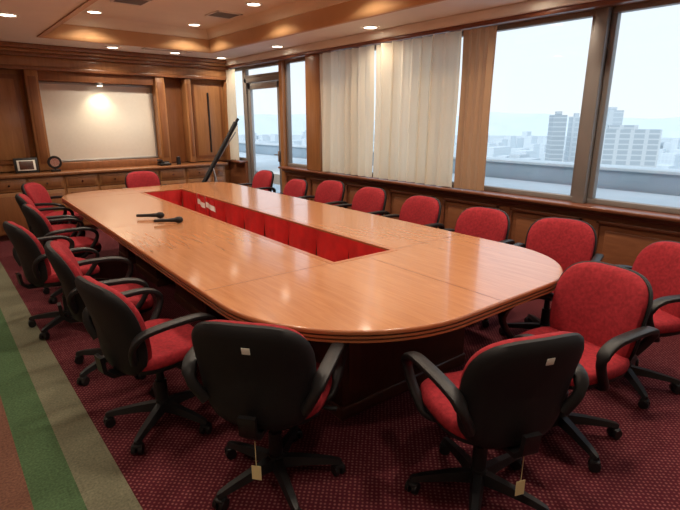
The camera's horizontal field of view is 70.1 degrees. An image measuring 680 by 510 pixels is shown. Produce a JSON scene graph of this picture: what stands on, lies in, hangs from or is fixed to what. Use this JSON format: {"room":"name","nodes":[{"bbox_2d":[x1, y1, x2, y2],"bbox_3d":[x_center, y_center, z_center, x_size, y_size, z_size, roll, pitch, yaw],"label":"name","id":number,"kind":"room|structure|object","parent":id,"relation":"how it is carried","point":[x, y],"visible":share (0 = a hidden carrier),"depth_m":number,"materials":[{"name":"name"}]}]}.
{"room":"conference room","nodes":[
{"label":"conference room","id":0,"kind":"room"},
{"bbox_2d":[0,158,230,182],"bbox_3d":[-4.541,-1.629,7.005,6.650,2.580,0.150,-13,20,-38],"label":"wall","id":1,"kind":"structure","parent":0,"point":[227,171],"depth_m":9.03,"materials":[{"name":"brown wood"}]},
{"bbox_2d":[39,81,157,161],"bbox_3d":[-3.668,-2.045,7.488,1.608,1.133,0.045,-13,20,-38],"label":"projection screen","id":2,"kind":"object","parent":1,"relation":"attached to","point":[84,121],"visible":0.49,"depth_m":7.45,"materials":[{"name":"white metal"}]},
{"bbox_2d":[0,41,227,80],"bbox_3d":[-4.433,-2.648,6.456,6.489,0.319,0.379,-13,20,-38],"label":"trim","id":3,"kind":"structure","parent":1,"relation":"attached to","point":[13,55],"depth_m":7.13,"materials":[{"name":"brown wood"}]},
{"bbox_2d":[0,69,232,171],"bbox_3d":[-4.484,-1.850,6.727,6.470,1.385,0.241,-13,20,-38],"label":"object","id":4,"kind":"structure","parent":1,"relation":"attached to","point":[180,105],"depth_m":7.72,"materials":[{"name":"brown wood"}]},
{"bbox_2d":[207,93,211,151],"bbox_3d":[-2.271,-2.300,8.446,0.025,1.000,0.024,-13,20,-38],"label":"rod","id":5,"kind":"object","parent":1,"relation":"attached to","point":[207,93],"visible":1,"depth_m":8.43,"materials":[{"name":"black plastic"}]},
{"bbox_2d":[0,0,530,59],"bbox_3d":[-1.325,-2.020,2.854,6.790,0.400,10.150,-13,20,-38],"label":"ceiling","id":6,"kind":"structure","parent":0,"point":[35,16],"depth_m":5.51,"materials":[{"name":"paint"}]},
{"bbox_2d":[0,13,18,17],"bbox_3d":[-3.212,-2.317,4.686,0.196,0.010,0.196,-13,20,-38],"label":"recessed light","id":7,"kind":"object","parent":6,"relation":"in","point":[1,14],"visible":1,"depth_m":4.70,"materials":[{"name":"paint"}]},
{"bbox_2d":[85,10,102,13],"bbox_3d":[-2.975,-2.937,5.869,0.196,0.010,0.196,-13,20,-38],"label":"recessed light","id":8,"kind":"object","parent":6,"relation":"in","point":[86,11],"visible":1,"depth_m":5.86,"materials":[{"name":"paint"}]},
{"bbox_2d":[105,46,119,48],"bbox_3d":[-3.187,-2.902,6.790,0.196,0.010,0.196,-13,20,-38],"label":"recessed light","id":9,"kind":"object","parent":6,"relation":"in","point":[109,47],"visible":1,"depth_m":6.78,"materials":[{"name":"paint"}]},
{"bbox_2d":[110,0,151,5],"bbox_3d":[-2.282,-2.777,5.297,0.340,0.012,0.340,-13,20,-38],"label":"ceiling vent","id":10,"kind":"object","parent":6,"relation":"in","point":[130,2],"visible":1,"depth_m":5.33,"materials":[{"name":"metal"}]},
{"bbox_2d":[141,47,191,52],"bbox_3d":[-2.516,-2.979,7.068,0.700,0.012,0.120,-13,20,-38],"label":"ceiling vent","id":11,"kind":"object","parent":6,"relation":"in","point":[144,48],"visible":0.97,"depth_m":7.03,"materials":[{"name":"paint"}]},
{"bbox_2d":[187,23,200,26],"bbox_3d":[-2.000,-3.155,6.654,0.196,0.010,0.196,-13,20,-38],"label":"recessed light","id":12,"kind":"object","parent":6,"relation":"in","point":[188,24],"visible":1,"depth_m":6.62,"materials":[{"name":"paint"}]},
{"bbox_2d":[205,10,242,18],"bbox_3d":[-1.442,-2.975,6.011,0.340,0.012,0.340,-13,20,-38],"label":"ceiling vent","id":13,"kind":"object","parent":6,"relation":"in","point":[219,14],"visible":1,"depth_m":5.98,"materials":[{"name":"metal"}]},
{"bbox_2d":[37,0,444,52],"bbox_3d":[-0.553,-2.259,3.966,2.290,0.296,7.020,-13,20,-38],"label":"trim","id":14,"kind":"structure","parent":6,"relation":"attached to","point":[299,16],"depth_m":6.07,"materials":[{"name":"paint"}]},
{"bbox_2d":[245,2,261,6],"bbox_3d":[-0.974,-2.826,5.471,0.196,0.010,0.196,-13,20,-38],"label":"recessed light","id":15,"kind":"object","parent":6,"relation":"in","point":[252,4],"visible":1,"depth_m":5.48,"materials":[{"name":"paint"}]},
{"bbox_2d":[270,45,283,47],"bbox_3d":[-0.867,-2.877,6.700,0.196,0.010,0.196,-13,20,-38],"label":"recessed light","id":16,"kind":"object","parent":6,"relation":"in","point":[272,46],"visible":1,"depth_m":6.69,"materials":[{"name":"paint"}]},
{"bbox_2d":[361,26,378,29],"bbox_3d":[0.332,-2.493,5.318,0.196,0.010,0.196,-13,20,-38],"label":"recessed light","id":17,"kind":"object","parent":6,"relation":"in","point":[362,27],"visible":1,"depth_m":5.32,"materials":[{"name":"paint"}]},
{"bbox_2d":[0,229,679,509],"bbox_3d":[-1.376,0.701,3.635,6.740,0.100,10.050,-13,20,-38],"label":"floor","id":18,"kind":"structure","parent":0,"point":[58,452],"depth_m":2.44,"materials":[{"name":"red carpet"}]},
{"bbox_2d":[15,194,85,236],"bbox_3d":[-2.964,-0.221,5.106,0.645,0.885,0.624,-10,19,-32],"label":"office chair","id":19,"kind":"object","parent":18,"relation":"on","point":[21,199],"visible":0.28,"depth_m":4.94,"materials":[{"name":"red fabric"}]},
{"bbox_2d":[19,194,36,208],"bbox_3d":[-3.139,-0.377,4.940,0.177,0.490,0.470,-10,19,-33],"label":"cushion","id":20,"kind":"object","parent":19,"relation":"on","point":[23,199],"depth_m":4.74,"materials":[{"name":"red fabric"}]},
{"bbox_2d":[52,224,85,236],"bbox_3d":[-2.955,-0.239,5.107,0.480,0.093,0.501,-10,19,-33],"label":"seat cushion","id":21,"kind":"object","parent":19,"relation":"on","point":[60,226],"depth_m":5.14,"materials":[{"name":"red fabric"}]},
{"bbox_2d":[2,221,99,339],"bbox_3d":[-2.188,0.137,3.822,0.624,0.885,0.645,15,21,42],"label":"office chair","id":22,"kind":"object","parent":18,"relation":"on","point":[28,252],"visible":0.7,"depth_m":3.58,"materials":[{"name":"black plastic"}]},
{"bbox_2d":[8,221,50,276],"bbox_3d":[-2.335,-0.010,3.623,0.470,0.490,0.177,15,21,42],"label":"cushion","id":23,"kind":"object","parent":22,"relation":"on","point":[27,247],"depth_m":3.48,"materials":[{"name":"red fabric"}]},
{"bbox_2d":[45,257,99,282],"bbox_3d":[-2.181,0.118,3.825,0.501,0.093,0.480,15,21,42],"label":"seat cushion","id":24,"kind":"object","parent":22,"relation":"on","point":[50,277],"depth_m":3.71,"materials":[{"name":"red fabric"}]},
{"bbox_2d":[21,182,83,224],"bbox_3d":[-3.403,-0.437,5.883,0.645,0.885,0.624,-3,16,-10],"label":"office chair","id":25,"kind":"object","parent":18,"relation":"on","point":[36,192],"visible":0.3,"depth_m":5.77,"materials":[{"name":"red fabric"}]},
{"bbox_2d":[24,182,53,214],"bbox_3d":[-3.611,-0.615,5.795,0.177,0.490,0.470,-3,16,-10],"label":"cushion","id":26,"kind":"object","parent":25,"relation":"on","point":[36,192],"depth_m":5.79,"materials":[{"name":"red fabric"}]},
{"bbox_2d":[45,211,83,222],"bbox_3d":[-3.393,-0.454,5.880,0.480,0.093,0.501,-3,16,-10],"label":"seat cushion","id":27,"kind":"object","parent":25,"relation":"on","point":[47,213],"depth_m":5.90,"materials":[{"name":"red fabric"}]},
{"bbox_2d":[21,204,109,303],"bbox_3d":[-2.520,-0.061,4.534,0.645,0.885,0.624,-13,20,-38],"label":"office chair","id":28,"kind":"object","parent":18,"relation":"on","point":[41,226],"visible":0.48,"depth_m":4.35,"materials":[{"name":"red fabric"}]},
{"bbox_2d":[26,204,57,240],"bbox_3d":[-2.682,-0.213,4.351,0.177,0.490,0.470,-13,20,-38],"label":"cushion","id":29,"kind":"object","parent":28,"relation":"on","point":[40,225],"depth_m":4.16,"materials":[{"name":"red fabric"}]},
{"bbox_2d":[57,236,101,253],"bbox_3d":[-2.512,-0.080,4.536,0.480,0.093,0.501,-13,20,-38],"label":"seat cushion","id":30,"kind":"object","parent":28,"relation":"on","point":[79,241],"depth_m":4.53,"materials":[{"name":"red fabric"}]},
{"bbox_2d":[44,240,153,385],"bbox_3d":[-1.496,0.317,3.174,0.645,0.885,0.624,-9,18,-31],"label":"office chair","id":31,"kind":"object","parent":18,"relation":"on","point":[64,263],"visible":0.58,"depth_m":2.98,"materials":[{"name":"red fabric"}]},
{"bbox_2d":[50,241,82,276],"bbox_3d":[-1.675,0.159,3.014,0.177,0.490,0.470,-9,18,-31],"label":"cushion","id":32,"kind":"object","parent":31,"relation":"on","point":[62,260],"depth_m":2.81,"materials":[{"name":"red fabric"}]},
{"bbox_2d":[110,284,153,310],"bbox_3d":[-1.487,0.299,3.175,0.480,0.093,0.501,-9,18,-31],"label":"seat cushion","id":33,"kind":"object","parent":31,"relation":"on","point":[148,305],"depth_m":3.16,"materials":[{"name":"red fabric"}]},
{"bbox_2d":[0,161,227,240],"bbox_3d":[-4.494,-0.704,6.842,6.198,0.885,0.528,-13,20,-38],"label":"credenza","id":34,"kind":"object","parent":18,"relation":"on","point":[64,182],"visible":0.41,"depth_m":7.08,"materials":[{"name":"brown wood"}]},
{"bbox_2d":[13,158,39,173],"bbox_3d":[-4.388,-1.252,6.783,0.286,0.207,0.089,-13,20,-38],"label":"picture frame","id":35,"kind":"object","parent":34,"relation":"on","point":[21,165],"visible":1,"depth_m":6.76,"materials":[{"name":"black plastic"}]},
{"bbox_2d":[47,156,61,171],"bbox_3d":[-4.073,-1.304,6.927,0.184,0.222,0.060,-13,20,-38],"label":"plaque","id":36,"kind":"object","parent":34,"relation":"on","point":[54,162],"visible":1,"depth_m":6.92,"materials":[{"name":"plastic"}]},
{"bbox_2d":[0,161,227,178],"bbox_3d":[-4.494,-1.111,6.728,6.198,0.040,0.528,-13,20,-38],"label":"countertop","id":37,"kind":"structure","parent":34,"relation":"on","point":[7,175],"depth_m":7.27,"materials":[{"name":"brown wood"}]},
{"bbox_2d":[157,159,170,165],"bbox_3d":[-2.872,-1.514,7.918,0.180,0.095,0.170,-13,20,-38],"label":"desk phone","id":38,"kind":"object","parent":34,"relation":"on","point":[160,162],"visible":1,"depth_m":7.88,"materials":[{"name":"black plastic"}]},
{"bbox_2d":[176,156,180,163],"bbox_3d":[-2.689,-1.579,8.078,0.070,0.135,0.070,-13,20,-38],"label":"flask","id":39,"kind":"object","parent":34,"relation":"on","point":[178,160],"visible":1,"depth_m":8.05,"materials":[{"name":"black plastic"}]},
{"bbox_2d":[122,171,165,188],"bbox_3d":[-2.735,-0.737,6.961,0.624,0.885,0.645,-12,19,-36],"label":"office chair","id":40,"kind":"object","parent":18,"relation":"on","point":[134,179],"visible":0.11,"depth_m":7.02,"materials":[{"name":"red fabric"}]},
{"bbox_2d":[75,275,216,454],"bbox_3d":[-0.970,0.486,2.568,0.624,0.885,0.645,14,21,40],"label":"office chair","id":41,"kind":"object","parent":18,"relation":"on","point":[133,346],"visible":0.84,"depth_m":2.36,"materials":[{"name":"red fabric"}]},
{"bbox_2d":[82,276,151,360],"bbox_3d":[-1.111,0.340,2.365,0.470,0.490,0.177,14,21,40],"label":"cushion","id":42,"kind":"object","parent":41,"relation":"on","point":[111,318],"depth_m":2.23,"materials":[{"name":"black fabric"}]},
{"bbox_2d":[142,318,193,371],"bbox_3d":[-0.963,0.467,2.571,0.501,0.093,0.480,14,21,40],"label":"seat cushion","id":43,"kind":"object","parent":41,"relation":"on","point":[170,347],"depth_m":2.43,"materials":[{"name":"red fabric"}]},
{"bbox_2d":[202,118,238,181],"bbox_3d":[-1.952,-1.278,7.500,0.440,1.628,0.847,13,20,40],"label":"stand","id":44,"kind":"object","parent":18,"relation":"on","point":[224,145],"visible":0.56,"depth_m":7.46,"materials":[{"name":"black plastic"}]},
{"bbox_2d":[238,170,275,192],"bbox_3d":[-1.289,-0.771,7.083,0.645,0.885,0.624,-13,20,-38],"label":"office chair","id":45,"kind":"object","parent":18,"relation":"on","point":[263,179],"visible":0.3,"depth_m":7.09,"materials":[{"name":"red fabric"}]},
{"bbox_2d":[252,170,271,190],"bbox_3d":[-1.127,-0.995,7.161,0.177,0.490,0.470,-13,20,-38],"label":"cushion","id":46,"kind":"object","parent":45,"relation":"on","point":[263,178],"depth_m":7.12,"materials":[{"name":"red fabric"}]},
{"bbox_2d":[181,320,349,509],"bbox_3d":[-0.293,0.601,2.132,0.624,0.897,0.645,3,16,12],"label":"office chair","id":47,"kind":"object","parent":18,"relation":"on","point":[259,378],"visible":0.98,"depth_m":1.86,"materials":[{"name":"red fabric"}]},
{"bbox_2d":[209,320,306,339],"bbox_3d":[-0.337,0.463,1.879,0.470,0.490,0.177,3,16,12],"label":"cushion","id":48,"kind":"object","parent":47,"relation":"on","point":[266,331],"depth_m":1.73,"materials":[{"name":"red fabric"}]},
{"bbox_2d":[305,362,331,419],"bbox_3d":[-0.290,0.576,2.136,0.501,0.093,0.480,3,16,12],"label":"seat cushion","id":49,"kind":"object","parent":47,"relation":"on","point":[326,396],"depth_m":2.00,"materials":[{"name":"red fabric"}]},
{"bbox_2d":[279,179,308,199],"bbox_3d":[-0.752,-0.550,6.365,0.645,0.845,0.624,-12,19,-36],"label":"office chair","id":50,"kind":"object","parent":18,"relation":"on","point":[294,187],"visible":0.09,"depth_m":6.39,"materials":[{"name":"red fabric"}]},
{"bbox_2d":[283,179,305,196],"bbox_3d":[-0.586,-0.754,6.443,0.177,0.490,0.470,-12,19,-36],"label":"cushion","id":51,"kind":"object","parent":50,"relation":"on","point":[295,187],"depth_m":6.40,"materials":[{"name":"red fabric"}]},
{"bbox_2d":[62,182,562,420],"bbox_3d":[-0.900,0.023,4.481,2.120,0.751,5.390,-12,19,-36],"label":"conference table","id":52,"kind":"object","parent":18,"relation":"on","point":[387,288],"visible":0.91,"depth_m":2.99,"materials":[{"name":"brown wood"}]},
{"bbox_2d":[136,212,164,217],"bbox_3d":[-1.693,-0.354,4.332,0.238,0.055,0.056,-2,16,-8],"label":"microphone","id":53,"kind":"object","parent":52,"relation":"on","point":[159,214],"visible":1,"depth_m":4.32,"materials":[{"name":"black plastic"}]},
{"bbox_2d":[153,216,182,222],"bbox_3d":[-1.457,-0.295,4.120,0.238,0.055,0.056,-4,16,-15],"label":"microphone","id":54,"kind":"object","parent":52,"relation":"on","point":[178,219],"visible":1,"depth_m":4.11,"materials":[{"name":"black plastic"}]},
{"bbox_2d":[196,193,204,211],"bbox_3d":[-1.493,-0.452,5.201,0.130,0.430,0.070,5,16,17],"label":"desk flag","id":55,"kind":"object","parent":52,"relation":"on","point":[200,200],"visible":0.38,"depth_m":5.16,"materials":[{"name":"fabric"}]},
{"bbox_2d":[204,196,214,214],"bbox_3d":[-1.348,-0.396,5.002,0.130,0.430,0.070,-1,16,-5],"label":"desk flag","id":56,"kind":"object","parent":52,"relation":"on","point":[210,204],"visible":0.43,"depth_m":4.97,"materials":[{"name":"fabric"}]},
{"bbox_2d":[297,180,347,207],"bbox_3d":[-0.278,-0.438,5.888,0.645,0.885,0.624,-14,21,-40],"label":"office chair","id":57,"kind":"object","parent":18,"relation":"on","point":[331,192],"visible":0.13,"depth_m":5.92,"materials":[{"name":"red fabric"}]},
{"bbox_2d":[314,180,342,204],"bbox_3d":[-0.121,-0.664,5.972,0.177,0.490,0.470,-14,21,-40],"label":"cushion","id":58,"kind":"object","parent":57,"relation":"on","point":[328,190],"depth_m":5.93,"materials":[{"name":"red fabric"}]},
{"bbox_2d":[333,187,389,215],"bbox_3d":[0.164,-0.272,5.289,0.645,0.885,0.624,-13,20,-38],"label":"office chair","id":59,"kind":"object","parent":18,"relation":"on","point":[372,200],"visible":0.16,"depth_m":5.31,"materials":[{"name":"red fabric"}]},
{"bbox_2d":[351,187,384,215],"bbox_3d":[0.326,-0.496,5.367,0.177,0.490,0.470,-13,20,-38],"label":"cushion","id":60,"kind":"object","parent":59,"relation":"on","point":[367,199],"depth_m":5.33,"materials":[{"name":"red fabric"}]},
{"bbox_2d":[382,195,444,228],"bbox_3d":[0.618,-0.101,4.676,0.645,0.885,0.624,-12,19,-36],"label":"office chair","id":61,"kind":"object","parent":18,"relation":"on","point":[417,209],"visible":0.2,"depth_m":4.69,"materials":[{"name":"red fabric"}]},
{"bbox_2d":[399,196,438,227],"bbox_3d":[0.785,-0.324,4.748,0.177,0.490,0.470,-12,19,-36],"label":"cushion","id":62,"kind":"object","parent":61,"relation":"on","point":[421,210],"depth_m":4.70,"materials":[{"name":"red fabric"}]},
{"bbox_2d":[442,207,514,327],"bbox_3d":[1.048,0.079,4.030,0.645,0.885,0.624,-14,21,-42],"label":"office chair","id":63,"kind":"object","parent":18,"relation":"on","point":[493,224],"visible":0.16,"depth_m":4.05,"materials":[{"name":"red fabric"}]},
{"bbox_2d":[454,207,507,241],"bbox_3d":[1.200,-0.148,4.119,0.177,0.490,0.470,-14,21,-42],"label":"cushion","id":64,"kind":"object","parent":63,"relation":"on","point":[488,223],"depth_m":4.07,"materials":[{"name":"red fabric"}]},
{"bbox_2d":[401,331,589,509],"bbox_3d":[0.608,0.633,2.042,0.624,0.885,0.645,-5,16,-17],"label":"office chair","id":65,"kind":"object","parent":18,"relation":"on","point":[510,393],"visible":1,"depth_m":1.78,"materials":[{"name":"red fabric"}]},
{"bbox_2d":[420,370,466,439],"bbox_3d":[0.605,0.613,2.048,0.501,0.093,0.480,-5,16,-17],"label":"seat cushion","id":66,"kind":"object","parent":65,"relation":"on","point":[435,406],"depth_m":1.96,"materials":[{"name":"red fabric"}]},
{"bbox_2d":[459,331,572,387],"bbox_3d":[0.673,0.498,1.796,0.470,0.490,0.177,-5,16,-17],"label":"cushion","id":67,"kind":"object","parent":65,"relation":"on","point":[508,363],"depth_m":1.67,"materials":[{"name":"red fabric"}]},
{"bbox_2d":[499,217,603,334],"bbox_3d":[1.537,0.211,3.557,0.624,0.885,0.645,11,19,34],"label":"office chair","id":68,"kind":"object","parent":18,"relation":"on","point":[567,241],"visible":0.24,"depth_m":3.62,"materials":[{"name":"red fabric"}]},
{"bbox_2d":[526,218,594,271],"bbox_3d":[1.658,-0.024,3.671,0.470,0.490,0.177,11,19,34],"label":"cushion","id":69,"kind":"object","parent":68,"relation":"on","point":[567,241],"depth_m":3.62,"materials":[{"name":"red fabric"}]},
{"bbox_2d":[498,261,659,472],"bbox_3d":[1.151,0.518,2.455,0.645,0.885,0.624,-9,18,-29],"label":"office chair","id":70,"kind":"object","parent":18,"relation":"on","point":[609,305],"visible":0.66,"depth_m":2.42,"materials":[{"name":"red fabric"}]},
{"bbox_2d":[518,326,629,385],"bbox_3d":[1.141,0.502,2.445,0.480,0.093,0.501,-9,18,-29],"label":"seat cushion","id":71,"kind":"object","parent":70,"relation":"on","point":[617,367],"depth_m":2.31,"materials":[{"name":"red fabric"}]},
{"bbox_2d":[550,262,648,358],"bbox_3d":[1.334,0.301,2.504,0.177,0.490,0.470,-9,18,-29],"label":"cushion","id":72,"kind":"object","parent":70,"relation":"on","point":[600,302],"depth_m":2.46,"materials":[{"name":"red fabric"}]},
{"bbox_2d":[618,241,679,409],"bbox_3d":[1.786,0.379,2.954,0.645,0.885,0.624,-3,16,-11],"label":"office chair","id":73,"kind":"object","parent":18,"relation":"on","point":[659,262],"visible":0.34,"depth_m":2.92,"materials":[{"name":"red fabric"}]},
{"bbox_2d":[632,241,679,317],"bbox_3d":[1.993,0.179,2.944,0.177,0.490,0.470,-3,16,-11],"label":"cushion","id":74,"kind":"object","parent":73,"relation":"on","point":[659,262],"depth_m":2.95,"materials":[{"name":"red fabric"}]},
{"bbox_2d":[653,309,679,333],"bbox_3d":[1.776,0.362,2.947,0.480,0.093,0.501,-3,16,-11],"label":"seat cushion","id":75,"kind":"object","parent":73,"relation":"on","point":[667,321],"depth_m":2.74,"materials":[{"name":"red fabric"}]},
{"bbox_2d":[229,0,679,253],"bbox_3d":[1.165,-1.143,5.259,0.220,2.580,9.950,-13,20,-38],"label":"wall","id":76,"kind":"structure","parent":0,"point":[238,172],"depth_m":6.54,"materials":[{"name":"brown wood"}]},
{"bbox_2d":[226,68,238,159],"bbox_3d":[-1.876,-2.439,8.477,0.069,1.528,0.343,-13,20,-38],"label":"curtain","id":77,"kind":"object","parent":76,"relation":"hanging from","point":[230,73],"visible":0.91,"depth_m":8.46,"materials":[{"name":"beige fabric"}]},
{"bbox_2d":[244,75,278,186],"bbox_3d":[-1.225,-1.781,8.129,0.100,2.270,1.160,-13,20,-38],"label":"door frame","id":78,"kind":"structure","parent":76,"relation":"in","point":[272,77],"depth_m":8.30,"materials":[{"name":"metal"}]},
{"bbox_2d":[247,80,281,192],"bbox_3d":[-1.248,-1.756,8.116,0.100,2.150,1.000,-13,20,-38],"label":"door leaf","id":79,"kind":"structure","parent":78,"relation":"attached to","point":[270,84],"depth_m":8.17,"materials":[{"name":"glass"},{"name":"metal"}]},
{"bbox_2d":[244,62,278,78],"bbox_3d":[-1.229,-2.965,7.796,0.070,0.190,1.160,-13,20,-38],"label":"frame","id":80,"kind":"object","parent":76,"relation":"attached to","point":[246,69],"visible":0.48,"depth_m":7.83,"materials":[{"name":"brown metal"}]},
{"bbox_2d":[320,45,373,176],"bbox_3d":[0.068,-1.816,6.239,0.102,1.528,1.034,-13,20,-39],"label":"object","id":81,"kind":"object","parent":76,"relation":"hanging from","point":[347,75],"visible":1,"depth_m":6.18,"materials":[{"name":"beige fabric"}]},
{"bbox_2d":[373,30,461,187],"bbox_3d":[0.810,-1.575,5.372,0.094,1.528,1.225,-13,20,-38],"label":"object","id":82,"kind":"object","parent":76,"relation":"hanging from","point":[417,79],"visible":1,"depth_m":5.32,"materials":[{"name":"beige fabric"}]},
{"bbox_2d":[225,0,647,68],"bbox_3d":[1.172,-2.272,4.749,0.129,0.129,9.649,-13,20,-38],"label":"trim","id":83,"kind":"structure","parent":76,"relation":"attached to","point":[533,9],"depth_m":4.83,"materials":[{"name":"brown wood"}]},
{"bbox_2d":[231,0,679,226],"bbox_3d":[1.145,-1.476,5.143,0.280,1.635,9.939,-13,20,-38],"label":"window","id":84,"kind":"structure","parent":76,"relation":"in","point":[670,219],"depth_m":4.18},
{"bbox_2d":[572,7,612,203],"bbox_3d":[2.130,-1.219,4.080,0.150,1.560,0.100,-13,20,-38],"label":"window mullion","id":85,"kind":"object","parent":84,"relation":"attached to","point":[603,17],"depth_m":4.01,"materials":[{"name":"brown wood"}]},
{"bbox_2d":[454,25,496,190],"bbox_3d":[1.327,-1.410,4.779,0.071,1.528,0.349,-14,21,-42],"label":"pillar","id":86,"kind":"structure","parent":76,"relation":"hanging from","point":[479,44],"depth_m":4.77,"materials":[{"name":"brown wood"}]},
{"bbox_2d":[286,174,679,266],"bbox_3d":[1.685,-0.160,4.787,0.021,0.620,7.880,-13,20,-38],"label":"trim","id":87,"kind":"structure","parent":76,"relation":"attached to","point":[618,248],"depth_m":4.35,"materials":[{"name":"brown wood"}]},
{"label":"outside","id":88,"kind":"structure","parent":0,"visible":0},
{"bbox_2d":[238,135,679,163],"bbox_3d":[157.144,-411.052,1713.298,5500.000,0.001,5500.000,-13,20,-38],"label":"ground","id":89,"kind":"structure","parent":88,"point":[294,137],"depth_m":1726.02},
{"bbox_2d":[237,112,679,137],"bbox_3d":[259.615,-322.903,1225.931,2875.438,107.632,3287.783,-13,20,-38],"label":"hills","id":90,"kind":"structure","parent":89,"relation":"on","point":[500,124],"depth_m":2132.39,"materials":[{"name":"white"}]},
{"bbox_2d":[242,107,679,192],"bbox_3d":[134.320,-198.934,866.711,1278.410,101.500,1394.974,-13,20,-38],"label":"city buildings","id":91,"kind":"structure","parent":89,"relation":"on","point":[626,145],"depth_m":360.56},
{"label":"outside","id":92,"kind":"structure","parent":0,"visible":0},
{"bbox_2d":[239,152,679,206],"bbox_3d":[1.769,-0.866,6.706,2.380,0.170,20.000,-13,20,-38],"label":"terrace","id":93,"kind":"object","parent":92,"point":[263,162],"visible":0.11,"depth_m":6.56,"materials":[{"name":"concrete"}]},
{"bbox_2d":[239,141,679,195],"bbox_3d":[2.866,-1.126,7.586,0.440,0.700,20.000,-13,20,-38],"label":"parapet","id":94,"kind":"object","parent":93,"relation":"attached to","point":[665,181],"visible":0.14,"depth_m":6.91,"materials":[{"name":"paint"}]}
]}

